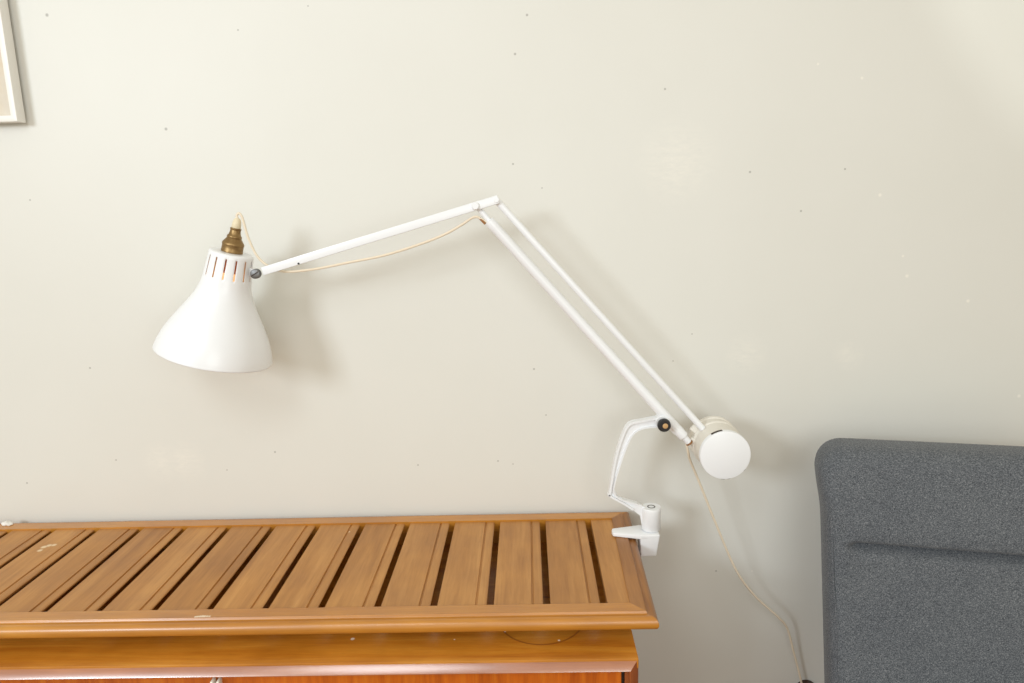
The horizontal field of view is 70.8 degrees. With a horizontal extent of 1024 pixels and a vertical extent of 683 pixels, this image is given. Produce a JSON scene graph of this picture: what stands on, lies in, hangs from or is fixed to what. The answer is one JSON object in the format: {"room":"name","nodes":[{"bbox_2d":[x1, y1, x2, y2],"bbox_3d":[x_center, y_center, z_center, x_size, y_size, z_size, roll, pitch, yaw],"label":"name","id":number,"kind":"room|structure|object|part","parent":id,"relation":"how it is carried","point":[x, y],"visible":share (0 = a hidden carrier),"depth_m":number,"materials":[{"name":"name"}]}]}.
{"room":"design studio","nodes":[
{"label":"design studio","id":0,"kind":"room"},
{"bbox_2d":[0,0,1023,682],"bbox_3d":[0.134,-0.217,1.606,5.400,2.700,0.120,-1,11,1],"label":"wall","id":1,"kind":"structure","parent":0,"point":[805,217],"depth_m":1.55,"materials":[{"name":"beige paint"}]},
{"bbox_2d":[0,0,25,123],"bbox_3d":[-1.238,-0.707,1.458,0.420,0.520,0.034,-1,11,1],"label":"picture frame","id":2,"kind":"object","parent":1,"relation":"attached to","point":[11,102],"visible":1,"depth_m":1.48,"materials":[{"name":"white wood"}]},
{"bbox_2d":[0,50,10,115],"bbox_3d":[-1.238,-0.707,1.458,0.394,0.495,0.006,-1,11,1],"label":"print","id":3,"kind":"object","parent":2,"relation":"attached to","point":[5,55],"depth_m":1.48},
{"bbox_3d":[0.139,1.494,0.108,5.400,0.080,3.720,-1,11,1],"label":"floor","id":4,"kind":"structure","parent":0,"visible":0},
{"bbox_2d":[0,542,638,682],"bbox_3d":[-0.489,0.843,1.510,1.432,0.693,0.478,-1,11,1],"label":"base cabinet","id":5,"kind":"object","parent":4,"relation":"on","point":[561,656],"visible":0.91,"depth_m":1.24,"materials":[{"name":"brown wood"}]},
{"bbox_3d":[-0.838,0.842,1.296,0.688,0.552,0.018,-1,11,1],"label":"door","id":6,"kind":"part","parent":5,"relation":"part of","materials":[{"name":"brown wood"}]},
{"bbox_3d":[-0.503,0.559,1.223,1.432,0.023,0.023,-1,11,1],"label":"moulding","id":7,"kind":"part","parent":5,"relation":"part of","materials":[{"name":"brown wood"}]},
{"bbox_2d":[0,512,658,638],"bbox_3d":[-0.503,0.471,1.457,1.536,0.057,0.438,-1,11,1],"label":"rack","id":8,"kind":"object","parent":5,"relation":"on","point":[27,550],"visible":1,"depth_m":1.40,"materials":[{"name":"brown wood"}]},
{"bbox_2d":[1,520,12,525],"bbox_3d":[-1.160,0.418,1.657,0.024,0.011,0.015,-1,11,1],"label":"flake","id":9,"kind":"object","parent":8,"relation":"on","point":[4,523],"visible":1,"depth_m":1.65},
{"bbox_3d":[-0.500,0.419,1.645,1.536,0.026,0.048,-1,11,1],"label":"rail","id":10,"kind":"part","parent":8,"relation":"part of","materials":[{"name":"brown wood"}]},
{"bbox_3d":[-0.512,0.494,1.263,1.526,0.026,0.047,-1,11,1],"label":"rail","id":11,"kind":"part","parent":8,"relation":"part of","materials":[{"name":"brown wood"}]},
{"bbox_2d":[152,195,812,682],"bbox_3d":[0.005,0.309,1.521,1.424,1.214,0.227,-2,11,0],"label":"lamp","id":12,"kind":"object","parent":8,"relation":"attached to","point":[219,327],"visible":1,"depth_m":1.41,"materials":[{"name":"white metal"}]},
{"bbox_3d":[-0.608,-0.064,1.447,0.220,0.246,0.227,-1,11,1],"label":"lamp shade","id":13,"kind":"part","parent":12,"relation":"part of","materials":[{"name":"white metal"}]},
{"bbox_3d":[-0.259,-0.206,1.403,0.474,0.142,0.010,-1,11,1],"label":"arm","id":14,"kind":"part","parent":12,"relation":"part of","materials":[{"name":"white metal"}]},
{"bbox_3d":[0.148,-0.027,1.439,0.427,0.496,0.022,-1,11,1],"label":"arm","id":15,"kind":"part","parent":12,"relation":"part of","materials":[{"name":"white metal"}]},
{"bbox_3d":[0.181,-0.046,1.434,0.415,0.476,0.014,-1,11,1],"label":"parallel arm","id":16,"kind":"part","parent":12,"relation":"part of","materials":[{"name":"white metal"}]},
{"bbox_3d":[0.305,0.168,1.448,0.027,0.027,0.020,-1,11,1],"label":"pivot knob","id":17,"kind":"part","parent":12,"relation":"part of","materials":[{"name":"black plastic"}]},
{"bbox_3d":[0.237,0.439,1.437,0.044,0.026,0.438,-1,11,3],"label":"rail","id":18,"kind":"part","parent":8,"relation":"part of","materials":[{"name":"brown wood"}]},
{"bbox_3d":[-0.151,0.825,1.279,0.685,0.552,0.018,-1,11,1],"label":"door","id":19,"kind":"part","parent":5,"relation":"part of","materials":[{"name":"brown wood"}]},
{"bbox_3d":[0.209,0.821,1.261,0.023,0.592,0.023,-1,11,1],"label":"moulding","id":20,"kind":"part","parent":5,"relation":"part of","materials":[{"name":"brown wood"}]},
{"bbox_2d":[814,438,1023,682],"bbox_3d":[0.829,0.740,1.177,0.568,0.952,0.766,1,11,14],"label":"lounge chair","id":21,"kind":"object","parent":4,"relation":"on","point":[922,543],"visible":1,"depth_m":1.37,"materials":[{"name":"grey fabric upholstery"}]}
]}

